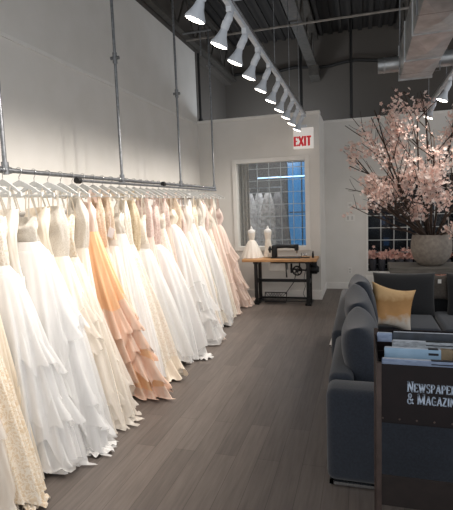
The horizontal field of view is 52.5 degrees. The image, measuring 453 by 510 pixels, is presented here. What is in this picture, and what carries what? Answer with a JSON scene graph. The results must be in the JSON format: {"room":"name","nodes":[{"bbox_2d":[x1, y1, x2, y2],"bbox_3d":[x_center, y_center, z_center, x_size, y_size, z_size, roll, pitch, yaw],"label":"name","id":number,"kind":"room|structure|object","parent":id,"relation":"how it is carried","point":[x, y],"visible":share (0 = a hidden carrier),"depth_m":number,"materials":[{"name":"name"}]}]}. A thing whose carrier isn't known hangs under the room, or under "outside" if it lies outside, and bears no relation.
{"room":"clothing store","nodes":[
{"label":"clothing store","id":0,"kind":"room"},
{"bbox_2d":[83,189,134,394],"bbox_3d":[-1.201,0.332,4.291,0.892,1.874,0.335,1,7,30],"label":"gown","id":1,"kind":"object","parent":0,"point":[100,213],"visible":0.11,"depth_m":4.14,"materials":[{"name":"fabric"}]},
{"bbox_2d":[0,0,230,216],"bbox_3d":[-1.540,-1.529,5.891,0.550,5.300,10.300,0,6,17],"label":"wall","id":2,"kind":"structure","parent":0,"point":[57,117],"depth_m":5.25,"materials":[{"name":"paint"}]},
{"bbox_2d":[0,31,197,125],"bbox_3d":[-1.632,-1.929,4.603,0.012,0.035,7.883,0,6,17],"label":"trim","id":3,"kind":"structure","parent":2,"relation":"attached to","point":[2,34],"depth_m":4.83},
{"bbox_2d":[197,53,202,120],"bbox_3d":[-0.492,-3.036,8.342,0.074,1.205,0.074,3,8,39],"label":"vertical pipe","id":4,"kind":"object","parent":2,"relation":"attached to","point":[198,62],"visible":0.94,"depth_m":8.33,"materials":[{"name":"metal"}]},
{"bbox_2d":[114,192,166,376],"bbox_3d":[-1.038,0.298,4.559,0.932,1.875,0.293,1,7,24],"label":"gown","id":5,"kind":"object","parent":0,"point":[139,297],"visible":0.25,"depth_m":4.45,"materials":[{"name":"white fabric"}]},
{"bbox_2d":[163,193,181,228],"bbox_3d":[-0.640,0.139,5.905,0.904,1.875,0.279,0,7,23],"label":"gown","id":6,"kind":"object","parent":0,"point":[177,207],"visible":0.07,"depth_m":5.80,"materials":[{"name":"fabric"}]},
{"bbox_2d":[18,289,415,509],"bbox_3d":[2.212,1.134,5.094,7.070,0.100,10.300,0,6,17],"label":"floor","id":7,"kind":"structure","parent":0,"point":[246,426],"depth_m":3.37,"materials":[{"name":"brown wood"}]},
{"bbox_2d":[0,196,97,474],"bbox_3d":[-1.457,0.475,3.045,1.138,1.875,0.487,0,6,16],"label":"gown","id":8,"kind":"object","parent":7,"relation":"on","point":[54,419],"visible":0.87,"depth_m":2.94,"materials":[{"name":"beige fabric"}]},
{"bbox_2d":[9,189,118,456],"bbox_3d":[-1.345,0.443,3.352,1.179,1.883,0.556,0,6,18],"label":"gown","id":9,"kind":"object","parent":7,"relation":"on","point":[63,324],"visible":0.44,"depth_m":3.21,"materials":[{"name":"white fabric"}]},
{"bbox_2d":[63,188,96,295],"bbox_3d":[-1.294,0.367,4.003,0.803,1.875,0.204,2,7,34],"label":"gown","id":10,"kind":"object","parent":7,"relation":"on","point":[81,232],"visible":0.13,"depth_m":3.85,"materials":[{"name":"beige fabric"}]},
{"bbox_2d":[37,190,143,428],"bbox_3d":[-1.272,0.404,3.652,1.173,1.875,0.526,0,6,15],"label":"gown","id":11,"kind":"object","parent":7,"relation":"on","point":[59,231],"visible":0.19,"depth_m":3.58,"materials":[{"name":"white fabric"}]},
{"bbox_2d":[24,188,55,261],"bbox_3d":[-1.365,0.422,3.513,0.892,1.875,0.264,1,7,30],"label":"gown","id":12,"kind":"object","parent":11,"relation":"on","point":[43,212],"visible":0.07,"depth_m":3.38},
{"bbox_2d":[52,190,141,433],"bbox_3d":[-1.214,0.387,3.784,1.198,1.875,0.483,2,7,34],"label":"gown","id":13,"kind":"object","parent":7,"relation":"on","point":[110,370],"visible":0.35,"depth_m":3.63,"materials":[{"name":"beige fabric"}]},
{"bbox_2d":[95,189,136,312],"bbox_3d":[-1.105,0.317,4.401,0.942,1.875,0.278,2,7,32],"label":"gown","id":14,"kind":"object","parent":7,"relation":"on","point":[112,239],"visible":0.19,"depth_m":4.29,"materials":[{"name":"fabric"}]},
{"bbox_2d":[74,189,173,399],"bbox_3d":[-1.013,0.331,4.240,1.237,1.875,0.528,1,7,30],"label":"gown","id":15,"kind":"object","parent":7,"relation":"on","point":[137,355],"visible":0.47,"depth_m":4.00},
{"bbox_2d":[110,191,187,381],"bbox_3d":[-0.946,0.280,4.697,1.190,1.875,0.495,1,7,23],"label":"gown","id":16,"kind":"object","parent":7,"relation":"on","point":[173,367],"visible":0.34,"depth_m":4.57,"materials":[{"name":"beige fabric"}]},
{"bbox_2d":[119,190,142,262],"bbox_3d":[-1.009,0.262,4.888,0.843,1.875,0.233,2,7,33],"label":"gown","id":17,"kind":"object","parent":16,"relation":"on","point":[134,214],"visible":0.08,"depth_m":4.74,"materials":[{"name":"beige fabric"}]},
{"bbox_2d":[128,193,193,362],"bbox_3d":[-0.858,0.243,5.004,1.054,1.875,0.384,0,6,17],"label":"gown","id":18,"kind":"object","parent":7,"relation":"on","point":[184,350],"visible":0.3,"depth_m":4.91,"materials":[{"name":"beige fabric"}]},
{"bbox_2d":[151,193,213,359],"bbox_3d":[-0.746,0.214,5.278,1.243,1.883,0.482,0,7,21],"label":"gown","id":19,"kind":"object","parent":7,"relation":"on","point":[197,337],"visible":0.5,"depth_m":5.12,"materials":[{"name":"fabric"}]},
{"bbox_2d":[133,192,162,273],"bbox_3d":[-0.905,0.227,5.179,0.897,1.875,0.250,1,7,25],"label":"gown","id":20,"kind":"object","parent":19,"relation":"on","point":[149,221],"visible":0.09,"depth_m":5.06,"materials":[{"name":"fabric"}]},
{"bbox_2d":[148,196,174,259],"bbox_3d":[-0.802,0.192,5.462,0.936,1.875,0.275,1,7,24],"label":"gown","id":21,"kind":"object","parent":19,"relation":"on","point":[165,242],"visible":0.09,"depth_m":5.34,"materials":[{"name":"beige fabric"}]},
{"bbox_2d":[157,195,225,344],"bbox_3d":[-0.613,0.155,5.742,1.186,1.875,0.484,-1,6,14],"label":"gown","id":22,"kind":"object","parent":7,"relation":"on","point":[189,267],"visible":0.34,"depth_m":5.62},
{"bbox_2d":[152,193,178,266],"bbox_3d":[-0.772,0.175,5.617,0.878,1.875,0.253,0,6,17],"label":"gown","id":23,"kind":"object","parent":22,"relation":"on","point":[165,206],"visible":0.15,"depth_m":5.51,"materials":[{"name":"fabric"}]},
{"bbox_2d":[169,195,226,339],"bbox_3d":[-0.541,0.124,6.015,1.222,1.875,0.438,2,7,33],"label":"gown","id":24,"kind":"object","parent":7,"relation":"on","point":[183,221],"visible":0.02,"depth_m":5.95,"materials":[{"name":"fabric"}]},
{"bbox_2d":[172,194,222,328],"bbox_3d":[-0.526,0.103,6.197,0.965,1.875,0.302,0,6,19],"label":"gown","id":25,"kind":"object","parent":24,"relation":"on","point":[187,213],"visible":0.24,"depth_m":6.12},
{"bbox_2d":[192,198,231,324],"bbox_3d":[-0.451,0.069,6.496,1.016,1.875,0.315,0,6,17],"label":"gown","id":26,"kind":"object","parent":7,"relation":"on","point":[194,212],"visible":0.07,"depth_m":6.43,"materials":[{"name":"beige fabric"}]},
{"bbox_2d":[250,187,282,200],"bbox_3d":[0.644,-0.423,10.014,1.220,2.062,0.024,0,6,17],"label":"rail","id":27,"kind":"object","parent":7,"relation":"on","point":[264,187],"visible":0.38,"depth_m":9.79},
{"bbox_2d":[249,188,256,241],"bbox_3d":[0.522,-0.644,10.005,0.621,1.612,0.257,0,6,17],"label":"garment","id":28,"kind":"object","parent":27,"relation":"hanging from","point":[253,211],"visible":0.3,"depth_m":9.90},
{"bbox_2d":[255,189,262,245],"bbox_3d":[0.724,-0.647,9.969,0.627,1.612,0.256,0,6,17],"label":"garment","id":29,"kind":"object","parent":27,"relation":"hanging from","point":[259,201],"visible":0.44,"depth_m":9.89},
{"bbox_2d":[261,188,275,245],"bbox_3d":[0.910,-0.646,9.895,0.633,1.612,0.255,0,6,17],"label":"garment","id":30,"kind":"object","parent":27,"relation":"hanging from","point":[265,221],"visible":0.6,"depth_m":9.80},
{"bbox_2d":[273,189,290,243],"bbox_3d":[1.116,-0.650,9.858,0.621,1.612,0.257,0,6,17],"label":"garment","id":31,"kind":"object","parent":27,"relation":"hanging from","point":[282,226],"visible":0.51,"depth_m":9.77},
{"bbox_2d":[249,160,305,245],"bbox_3d":[0.815,-0.804,9.110,1.986,3.000,0.012,0,6,17],"label":"screen","id":32,"kind":"object","parent":7,"relation":"on","point":[280,167],"visible":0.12,"depth_m":9.02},
{"bbox_2d":[242,256,318,305],"bbox_3d":[0.949,0.434,7.905,1.275,0.785,0.460,0,6,17],"label":"table","id":33,"kind":"object","parent":7,"relation":"on","point":[276,264],"visible":0.98,"depth_m":7.79,"materials":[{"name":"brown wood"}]},
{"bbox_2d":[241,226,263,257],"bbox_3d":[0.441,-0.225,7.990,0.404,0.545,0.323,0,6,17],"label":"dress","id":34,"kind":"object","parent":33,"relation":"on","point":[251,250],"visible":1,"depth_m":7.92,"materials":[{"name":"white fabric"}]},
{"bbox_2d":[264,226,271,256],"bbox_3d":[0.722,-0.235,7.986,0.178,0.545,0.142,0,6,17],"label":"mannequin","id":35,"kind":"object","parent":33,"relation":"on","point":[267,232],"visible":0.89,"depth_m":7.95,"materials":[{"name":"white fabric"}]},
{"bbox_2d":[268,243,300,257],"bbox_3d":[0.983,-0.081,7.792,0.550,0.260,0.180,0,6,17],"label":"sewing machine","id":36,"kind":"object","parent":33,"relation":"on","point":[275,247],"visible":0.98,"depth_m":7.78,"materials":[{"name":"black metal"}]},
{"bbox_2d":[326,272,452,488],"bbox_3d":[2.211,0.744,3.841,2.555,0.941,3.100,0,6,17],"label":"sectional sofa","id":37,"kind":"object","parent":7,"relation":"on","point":[413,451],"visible":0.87,"depth_m":2.73,"materials":[{"name":"fabric"}]},
{"bbox_2d":[341,307,376,381],"bbox_3d":[0.972,0.677,3.256,0.299,0.512,0.755,0,6,17],"label":"cushion","id":38,"kind":"object","parent":37,"relation":"on","point":[357,334],"depth_m":2.96,"materials":[{"name":"fabric"}]},
{"bbox_2d":[345,284,377,327],"bbox_3d":[1.181,0.565,3.999,0.294,0.519,0.747,0,6,17],"label":"cushion","id":39,"kind":"object","parent":37,"relation":"on","point":[356,296],"depth_m":3.86,"materials":[{"name":"fabric"}]},
{"bbox_2d":[348,274,377,322],"bbox_3d":[1.396,0.471,4.701,0.292,0.522,0.717,0,6,17],"label":"cushion","id":40,"kind":"object","parent":37,"relation":"on","point":[358,279],"depth_m":4.43,"materials":[{"name":"fabric"}]},
{"bbox_2d":[372,282,415,329],"bbox_3d":[1.630,0.521,4.533,0.534,0.520,0.227,-2,6,1],"label":"throw pillow","id":41,"kind":"object","parent":37,"relation":"on","point":[393,306],"visible":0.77,"depth_m":4.46,"materials":[{"name":"fabric"}]},
{"bbox_2d":[373,272,434,317],"bbox_3d":[2.000,0.448,5.182,0.660,0.494,0.239,0,6,17],"label":"cushion","id":42,"kind":"object","parent":37,"relation":"on","point":[423,303],"depth_m":5.06,"materials":[{"name":"grey fabric"}]},
{"bbox_2d":[378,314,440,330],"bbox_3d":[1.827,0.749,4.963,0.810,0.140,0.820,0,6,17],"label":"seat cushion","id":43,"kind":"object","parent":37,"relation":"on","point":[427,322],"depth_m":4.71,"materials":[{"name":"fabric"}]},
{"bbox_2d":[434,275,447,299],"bbox_3d":[2.397,0.364,5.169,0.220,0.300,0.080,0,6,17],"label":"cushion","id":44,"kind":"object","parent":37,"relation":"on","point":[440,282],"depth_m":5.13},
{"bbox_2d":[434,311,452,331],"bbox_3d":[2.589,0.745,4.737,0.740,0.140,0.820,0,6,17],"label":"seat cushion","id":45,"kind":"object","parent":37,"relation":"on","point":[444,319],"depth_m":4.83,"materials":[{"name":"fabric"}]},
{"bbox_2d":[446,273,452,314],"bbox_3d":[2.738,0.444,4.961,0.660,0.494,0.241,0,6,17],"label":"cushion","id":46,"kind":"object","parent":37,"relation":"on","point":[449,276],"depth_m":5.00,"materials":[{"name":"grey fabric"}]},
{"bbox_2d":[374,328,452,509],"bbox_3d":[0.906,0.919,2.076,0.443,1.065,0.468,0,6,17],"label":"rack","id":47,"kind":"object","parent":7,"relation":"on","point":[403,394],"visible":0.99,"depth_m":1.86,"materials":[{"name":"brown metal"}]},
{"bbox_2d":[377,332,391,341],"bbox_3d":[0.782,0.508,2.269,0.071,0.251,0.041,0,6,17],"label":"newspaper","id":48,"kind":"object","parent":47,"relation":"on","point":[381,336],"visible":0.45,"depth_m":2.26,"materials":[{"name":"paper"}]},
{"bbox_2d":[382,357,452,367],"bbox_3d":[0.844,0.552,1.893,0.385,0.239,0.050,0,6,17],"label":"newspaper","id":49,"kind":"object","parent":47,"relation":"on","point":[385,360],"visible":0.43,"depth_m":1.90,"materials":[{"name":"paper"}]},
{"bbox_2d":[384,346,452,360],"bbox_3d":[0.873,0.533,1.998,0.350,0.254,0.060,0,6,17],"label":"magazine","id":50,"kind":"object","parent":47,"relation":"on","point":[389,351],"visible":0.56,"depth_m":2.00,"materials":[{"name":"paper"}]},
{"bbox_2d":[441,350,452,360],"bbox_3d":[0.952,0.449,1.959,0.065,0.080,0.010,0,6,17],"label":"picture","id":51,"kind":"object","parent":50,"relation":"attached to","point":[445,354],"depth_m":1.96},
{"bbox_2d":[392,339,452,348],"bbox_3d":[0.935,0.520,2.104,0.330,0.251,0.051,0,6,17],"label":"newspaper","id":52,"kind":"object","parent":47,"relation":"on","point":[396,343],"visible":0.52,"depth_m":2.10,"materials":[{"name":"paper"}]},
{"bbox_2d":[393,331,452,341],"bbox_3d":[0.977,0.504,2.211,0.330,0.257,0.048,0,6,17],"label":"magazine","id":53,"kind":"object","parent":47,"relation":"on","point":[399,335],"visible":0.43,"depth_m":2.21,"materials":[{"name":"paper"}]},
{"bbox_2d":[388,262,452,273],"bbox_3d":[3.286,0.525,6.226,2.050,0.790,0.600,0,6,17],"label":"console table","id":54,"kind":"object","parent":7,"relation":"on","point":[393,267],"visible":0.48,"depth_m":6.14,"materials":[{"name":"grey wood"}]},
{"bbox_2d":[340,87,452,265],"bbox_3d":[2.713,-1.024,6.075,2.299,2.361,1.856,-2,6,2],"label":"blossom tree","id":55,"kind":"object","parent":54,"relation":"on","point":[428,247],"visible":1,"depth_m":6.08,"materials":[{"name":"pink plant"}]},
{"bbox_2d":[198,113,325,290],"bbox_3d":[0.677,-0.876,8.744,2.270,3.230,1.074,0,6,17],"label":"wall","id":56,"kind":"structure","parent":0,"point":[271,136],"depth_m":8.19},
{"bbox_2d":[238,164,249,245],"bbox_3d":[0.310,-0.563,8.680,0.300,2.550,0.068,0,6,17],"label":"curtain","id":57,"kind":"object","parent":56,"relation":"hanging from","point":[243,169],"visible":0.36,"depth_m":8.62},
{"bbox_2d":[197,110,319,123],"bbox_3d":[0.541,-2.421,8.114,2.185,0.045,0.175,0,6,17],"label":"trim","id":58,"kind":"structure","parent":56,"relation":"attached to","point":[314,111],"depth_m":8.05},
{"bbox_2d":[232,155,310,250],"bbox_3d":[0.799,-0.901,8.190,1.370,1.640,0.138,0,6,17],"label":"window","id":59,"kind":"structure","parent":56,"relation":"in","point":[300,157],"depth_m":8.06,"materials":[{"name":"white wood"}]},
{"bbox_2d":[247,289,321,299],"bbox_3d":[0.634,0.711,8.372,2.184,0.160,0.016,0,6,17],"label":"baseboard","id":60,"kind":"structure","parent":56,"relation":"attached to","point":[317,295],"depth_m":8.21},
{"bbox_2d":[293,125,313,149],"bbox_3d":[1.311,-2.014,7.825,0.340,0.400,0.062,0,6,17],"label":"exit sign","id":61,"kind":"object","parent":56,"relation":"attached to","point":[303,139],"visible":0.84,"depth_m":7.80,"materials":[{"name":"white"}]},
{"bbox_2d":[204,0,408,45],"bbox_3d":[1.764,-4.206,4.649,7.620,0.120,10.400,0,6,17],"label":"ceiling","id":62,"kind":"structure","parent":0,"point":[258,13],"depth_m":8.82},
{"bbox_2d":[143,0,236,81],"bbox_3d":[-1.265,-3.740,5.575,0.100,0.740,10.150,0,6,17],"label":"roof truss","id":63,"kind":"object","parent":62,"relation":"attached to","point":[153,4],"visible":0.78,"depth_m":8.08,"materials":[{"name":"metal"}]},
{"bbox_2d":[0,0,216,190],"bbox_3d":[-1.272,-1.984,4.630,0.506,2.584,6.150,0,6,17],"label":"rail","id":64,"kind":"object","parent":63,"relation":"hanging from","point":[78,179],"visible":0.97,"depth_m":4.63,"materials":[{"name":"grey metal"}]},
{"bbox_2d":[0,166,22,196],"bbox_3d":[-1.529,-0.499,3.123,0.430,0.215,0.027,2,7,31],"label":"clothes hanger","id":65,"kind":"object","parent":64,"relation":"hanging from","point":[3,182],"visible":0.95,"depth_m":3.09,"materials":[{"name":"white plastic"}]},
{"bbox_2d":[0,186,25,286],"bbox_3d":[-1.511,0.455,3.255,0.802,1.875,0.225,2,7,35],"label":"gown","id":66,"kind":"object","parent":65,"relation":"hanging from","point":[12,215],"visible":0.08,"depth_m":3.08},
{"bbox_2d":[0,167,42,197],"bbox_3d":[-1.483,-0.517,3.272,0.430,0.215,0.027,0,7,21],"label":"clothes hanger","id":67,"kind":"object","parent":64,"relation":"hanging from","point":[19,183],"visible":0.8,"depth_m":3.26,"materials":[{"name":"white plastic"}]},
{"bbox_2d":[14,169,54,197],"bbox_3d":[-1.440,-0.535,3.422,0.430,0.215,0.027,1,7,27],"label":"clothes hanger","id":68,"kind":"object","parent":64,"relation":"hanging from","point":[34,183],"visible":0.74,"depth_m":3.41,"materials":[{"name":"white plastic"}]},
{"bbox_2d":[24,170,71,198],"bbox_3d":[-1.394,-0.552,3.571,0.430,0.215,0.027,0,6,16],"label":"clothes hanger","id":69,"kind":"object","parent":64,"relation":"hanging from","point":[47,184],"visible":0.71,"depth_m":3.56,"materials":[{"name":"white plastic"}]},
{"bbox_2d":[43,171,79,197],"bbox_3d":[-1.351,-0.570,3.721,0.430,0.215,0.027,1,7,28],"label":"clothes hanger","id":70,"kind":"object","parent":64,"relation":"hanging from","point":[60,184],"visible":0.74,"depth_m":3.71,"materials":[{"name":"white plastic"}]},
{"bbox_2d":[54,172,89,198],"bbox_3d":[-1.307,-0.588,3.871,0.430,0.215,0.027,1,7,30],"label":"clothes hanger","id":71,"kind":"object","parent":64,"relation":"hanging from","point":[73,186],"visible":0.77,"depth_m":3.85,"materials":[{"name":"white plastic"}]},
{"label":"clothes hanger","id":72,"kind":"object","parent":64,"relation":"hanging from","visible":0},
{"bbox_2d":[0,418,18,509],"bbox_3d":[-1.645,0.529,2.609,1.056,1.875,0.500,1,7,30],"label":"gown","id":73,"kind":"object","parent":72,"relation":"hanging from","point":[7,486],"visible":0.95,"depth_m":2.54,"materials":[{"name":"beige fabric"}]},
{"bbox_3d":[-1.661,-0.447,2.674,0.430,0.215,0.027,0,7,22],"label":"clothes hanger","id":74,"kind":"object","parent":64,"relation":"hanging from","visible":0},
{"bbox_2d":[0,354,50,509],"bbox_3d":[-1.523,0.515,2.738,1.003,1.883,0.336,1,7,24],"label":"gown","id":75,"kind":"object","parent":74,"relation":"hanging from","point":[26,472],"visible":0.93,"depth_m":2.64,"materials":[{"name":"beige fabric"}]},
{"label":"clothes hanger","id":76,"kind":"object","parent":64,"relation":"hanging from","visible":0},
{"bbox_2d":[0,316,44,478],"bbox_3d":[-1.583,0.492,2.930,0.850,1.875,0.284,1,7,25],"label":"gown","id":77,"kind":"object","parent":76,"relation":"hanging from","point":[5,352],"visible":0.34,"depth_m":2.88,"materials":[{"name":"beige fabric"}]},
{"label":"clothes hanger","id":78,"kind":"object","parent":64,"relation":"hanging from","visible":0},
{"bbox_2d":[177,193,223,326],"bbox_3d":[-0.533,0.085,6.372,0.989,1.875,0.294,0,6,16],"label":"gown","id":79,"kind":"object","parent":78,"relation":"hanging from","point":[194,232],"visible":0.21,"depth_m":6.27,"materials":[{"name":"beige fabric"}]},
{"bbox_3d":[-0.509,-0.906,6.563,0.430,0.215,0.027,1,7,25],"label":"clothes hanger","id":80,"kind":"object","parent":64,"relation":"hanging from","visible":0},
{"bbox_2d":[196,198,233,325],"bbox_3d":[-0.391,0.051,6.637,1.078,1.875,0.401,1,7,28],"label":"gown","id":81,"kind":"object","parent":80,"relation":"hanging from","point":[223,297],"visible":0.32,"depth_m":6.46,"materials":[{"name":"white fabric"}]},
{"label":"clothes hanger","id":82,"kind":"object","parent":64,"relation":"hanging from","visible":0},
{"bbox_2d":[190,193,205,229],"bbox_3d":[-0.398,0.033,6.813,0.928,1.875,0.272,1,7,28],"label":"gown","id":83,"kind":"object","parent":82,"relation":"hanging from","point":[202,208],"visible":0.06,"depth_m":6.69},
{"bbox_3d":[-0.377,-0.959,7.012,0.430,0.215,0.027,1,7,29],"label":"clothes hanger","id":84,"kind":"object","parent":64,"relation":"hanging from","visible":0},
{"bbox_2d":[206,199,237,316],"bbox_3d":[-0.288,0.001,7.075,0.968,1.875,0.323,2,7,32],"label":"gown","id":85,"kind":"object","parent":84,"relation":"hanging from","point":[210,233],"visible":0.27,"depth_m":6.98,"materials":[{"name":"beige fabric"}]},
{"bbox_3d":[-0.331,-0.976,7.161,0.430,0.215,0.027,0,6,19],"label":"clothes hanger","id":86,"kind":"object","parent":64,"relation":"hanging from","visible":0},
{"bbox_2d":[207,197,241,314],"bbox_3d":[-0.260,-0.021,7.269,1.048,1.875,0.429,0,6,20],"label":"gown","id":87,"kind":"object","parent":86,"relation":"hanging from","point":[214,229],"visible":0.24,"depth_m":7.14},
{"bbox_3d":[-0.288,-0.994,7.311,0.430,0.215,0.027,1,7,25],"label":"clothes hanger","id":88,"kind":"object","parent":64,"relation":"hanging from","visible":0},
{"bbox_2d":[204,194,218,231],"bbox_3d":[-0.232,-0.042,7.457,0.822,1.875,0.249,1,7,27],"label":"gown","id":89,"kind":"object","parent":88,"relation":"hanging from","point":[214,204],"visible":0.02,"depth_m":7.28,"materials":[{"name":"beige fabric"}]},
{"bbox_3d":[-0.243,-1.012,7.460,0.430,0.215,0.027,0,6,19],"label":"clothes hanger","id":90,"kind":"object","parent":64,"relation":"hanging from","visible":0},
{"bbox_2d":[216,199,255,306],"bbox_3d":[-0.094,-0.070,7.705,1.079,1.883,0.661,0,7,23],"label":"gown","id":91,"kind":"object","parent":90,"relation":"hanging from","point":[245,300],"visible":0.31,"depth_m":7.49,"materials":[{"name":"fabric"}]},
{"bbox_2d":[281,0,317,65],"bbox_3d":[0.460,-3.749,5.063,0.180,0.740,10.150,0,6,17],"label":"roof truss","id":92,"kind":"object","parent":62,"relation":"attached to","point":[305,41],"visible":0.86,"depth_m":8.06,"materials":[{"name":"metal"}]},
{"bbox_2d":[222,0,305,116],"bbox_3d":[0.220,-2.929,3.956,0.040,2.158,7.320,0,6,17],"label":"track rail","id":93,"kind":"object","parent":92,"relation":"hanging from","point":[239,17],"visible":0.84,"depth_m":4.48,"materials":[{"name":"white metal"}]},
{"bbox_2d":[185,0,205,23],"bbox_3d":[-0.174,-1.574,2.834,0.176,0.277,0.136,0,6,17],"label":"track light","id":94,"kind":"object","parent":93,"relation":"attached to","point":[195,13],"visible":1,"depth_m":2.81,"materials":[{"name":"white metal"}]},
{"bbox_2d":[210,5,233,48],"bbox_3d":[-0.033,-1.631,3.311,0.176,0.277,0.136,0,6,17],"label":"track light","id":95,"kind":"object","parent":93,"relation":"attached to","point":[220,40],"visible":1,"depth_m":3.28,"materials":[{"name":"white metal"}]},
{"bbox_2d":[221,19,229,30],"bbox_3d":[-0.006,-1.649,3.295,0.073,0.076,0.063,0,6,17],"label":"socket","id":96,"kind":"object","parent":95,"relation":"attached to","point":[225,25],"depth_m":3.27,"materials":[{"name":"white metal"}]},
{"bbox_2d":[227,28,248,65],"bbox_3d":[0.091,-1.680,3.730,0.176,0.277,0.136,0,6,17],"label":"track light","id":97,"kind":"object","parent":93,"relation":"attached to","point":[235,58],"visible":1,"depth_m":3.69,"materials":[{"name":"white metal"}]},
{"bbox_2d":[242,47,260,80],"bbox_3d":[0.227,-1.734,4.187,0.176,0.277,0.136,0,6,17],"label":"track light","id":98,"kind":"object","parent":93,"relation":"attached to","point":[249,74],"visible":1,"depth_m":4.15,"materials":[{"name":"white metal"}]},
{"bbox_2d":[255,63,271,92],"bbox_3d":[0.370,-1.792,4.673,0.176,0.277,0.136,0,6,17],"label":"track light","id":99,"kind":"object","parent":93,"relation":"attached to","point":[261,87],"visible":1,"depth_m":4.64,"materials":[{"name":"white metal"}]},
{"bbox_2d":[265,77,280,103],"bbox_3d":[0.523,-1.852,5.188,0.176,0.277,0.136,0,6,17],"label":"track light","id":100,"kind":"object","parent":93,"relation":"attached to","point":[271,98],"visible":1,"depth_m":5.15,"materials":[{"name":"white metal"}]},
{"bbox_2d":[274,89,287,112],"bbox_3d":[0.678,-1.914,5.712,0.176,0.277,0.136,0,6,17],"label":"track light","id":101,"kind":"object","parent":93,"relation":"attached to","point":[280,107],"visible":1,"depth_m":5.68,"materials":[{"name":"white metal"}]},
{"bbox_2d":[281,98,293,119],"bbox_3d":[0.828,-1.974,6.216,0.176,0.277,0.136,0,6,17],"label":"track light","id":102,"kind":"object","parent":93,"relation":"attached to","point":[286,115],"visible":1,"depth_m":6.18,"materials":[{"name":"white metal"}]},
{"bbox_2d":[186,7,408,41],"bbox_3d":[1.919,-3.586,6.880,5.400,0.036,0.036,0,6,17],"label":"rod","id":103,"kind":"object","parent":92,"relation":"attached to","point":[402,8],"visible":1,"depth_m":7.04,"materials":[{"name":"metal"}]},
{"bbox_2d":[308,65,320,81],"bbox_3d":[1.861,-3.822,9.677,0.200,0.200,0.550,0,6,17],"label":"bracket","id":104,"kind":"object","parent":92,"relation":"attached to","point":[314,70],"visible":1,"depth_m":9.44,"materials":[{"name":"metal"}]},
{"bbox_2d":[299,46,302,106],"bbox_3d":[1.494,-3.610,9.208,0.074,2.015,0.074,3,8,39],"label":"vertical pipe","id":105,"kind":"object","parent":62,"relation":"attached to","point":[300,51],"visible":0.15,"depth_m":9.19,"materials":[{"name":"metal"}]},
{"bbox_2d":[349,14,352,117],"bbox_3d":[2.423,-3.615,8.932,0.074,2.015,0.074,3,8,39],"label":"vertical pipe","id":106,"kind":"object","parent":62,"relation":"attached to","point":[350,19],"visible":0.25,"depth_m":8.91,"materials":[{"name":"metal"}]},
{"bbox_2d":[396,0,410,55],"bbox_3d":[2.090,-3.758,4.579,0.100,0.740,10.150,0,6,17],"label":"roof truss","id":107,"kind":"object","parent":62,"relation":"attached to","point":[403,3],"visible":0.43,"depth_m":8.32,"materials":[{"name":"metal"}]},
{"bbox_2d":[378,0,452,80],"bbox_3d":[1.520,-2.797,2.710,1.040,2.131,5.470,0,6,17],"label":"air duct","id":108,"kind":"object","parent":62,"relation":"hanging from","point":[427,34],"visible":1,"depth_m":4.25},
{"bbox_2d":[427,49,452,110],"bbox_3d":[2.462,-3.106,4.834,0.040,2.158,5.300,0,6,17],"label":"track rail","id":109,"kind":"object","parent":62,"relation":"hanging from","point":[440,88],"visible":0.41,"depth_m":5.95,"materials":[{"name":"white metal"}]},
{"bbox_2d":[436,77,452,101],"bbox_3d":[2.588,-1.958,5.455,0.169,0.277,0.136,0,6,17],"label":"track light","id":110,"kind":"object","parent":109,"relation":"attached to","point":[443,97],"visible":1,"depth_m":5.42,"materials":[{"name":"white metal"}]},
{"bbox_2d":[225,23,452,212],"bbox_3d":[3.230,-2.132,9.865,7.800,5.300,0.100,0,6,17],"label":"wall","id":111,"kind":"structure","parent":0,"point":[330,95],"depth_m":9.90,"materials":[{"name":"paint"}]},
{"bbox_2d":[286,161,305,244],"bbox_3d":[1.746,-1.036,10.329,0.744,2.132,0.100,0,6,17],"label":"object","id":112,"kind":"structure","parent":111,"relation":"in","point":[298,184],"depth_m":10.33,"materials":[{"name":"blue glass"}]},
{"bbox_2d":[234,55,396,76],"bbox_3d":[3.294,-4.078,9.501,6.759,0.128,0.058,0,6,17],"label":"cable","id":113,"kind":"object","parent":111,"relation":"attached to","point":[353,60],"visible":0.47,"depth_m":9.83,"materials":[{"name":"black paint"}]},
{"bbox_2d":[324,112,452,281],"bbox_3d":[4.215,-0.961,8.312,5.040,3.230,0.120,0,6,17],"label":"wall","id":114,"kind":"structure","parent":0,"point":[345,241],"depth_m":8.78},
{"bbox_2d":[327,282,372,288],"bbox_3d":[4.320,0.586,8.392,4.900,0.130,0.016,0,6,17],"label":"baseboard","id":115,"kind":"structure","parent":114,"relation":"attached to","point":[330,285],"depth_m":9.01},
{"bbox_2d":[368,245,378,270],"bbox_3d":[2.832,0.058,8.846,0.254,0.494,0.181,0,6,17],"label":"flower vase","id":116,"kind":"object","parent":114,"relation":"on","point":[371,256],"visible":0.98,"depth_m":8.83,"materials":[{"name":"black ceramic"}]},
{"bbox_2d":[376,251,386,270],"bbox_3d":[2.974,0.111,8.813,0.245,0.385,0.167,3,8,38],"label":"flower vase","id":117,"kind":"object","parent":114,"relation":"on","point":[382,257],"visible":1,"depth_m":8.77,"materials":[{"name":"black ceramic"}]},
{"bbox_2d":[324,110,452,122],"bbox_3d":[4.223,-2.559,8.124,4.900,0.045,0.155,0,6,17],"label":"trim","id":118,"kind":"structure","parent":114,"relation":"attached to","point":[441,111],"depth_m":8.52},
{"bbox_2d":[384,248,396,270],"bbox_3d":[3.147,0.075,8.780,0.251,0.451,0.180,0,6,17],"label":"flower vase","id":119,"kind":"object","parent":114,"relation":"on","point":[390,255],"visible":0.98,"depth_m":8.74,"materials":[{"name":"pink plant"}]},
{"bbox_2d":[366,171,452,272],"bbox_3d":[3.486,-0.616,8.731,1.760,2.010,0.452,0,6,17],"label":"window","id":120,"kind":"structure","parent":114,"relation":"in","point":[382,238],"depth_m":8.98,"materials":[{"name":"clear glass"}]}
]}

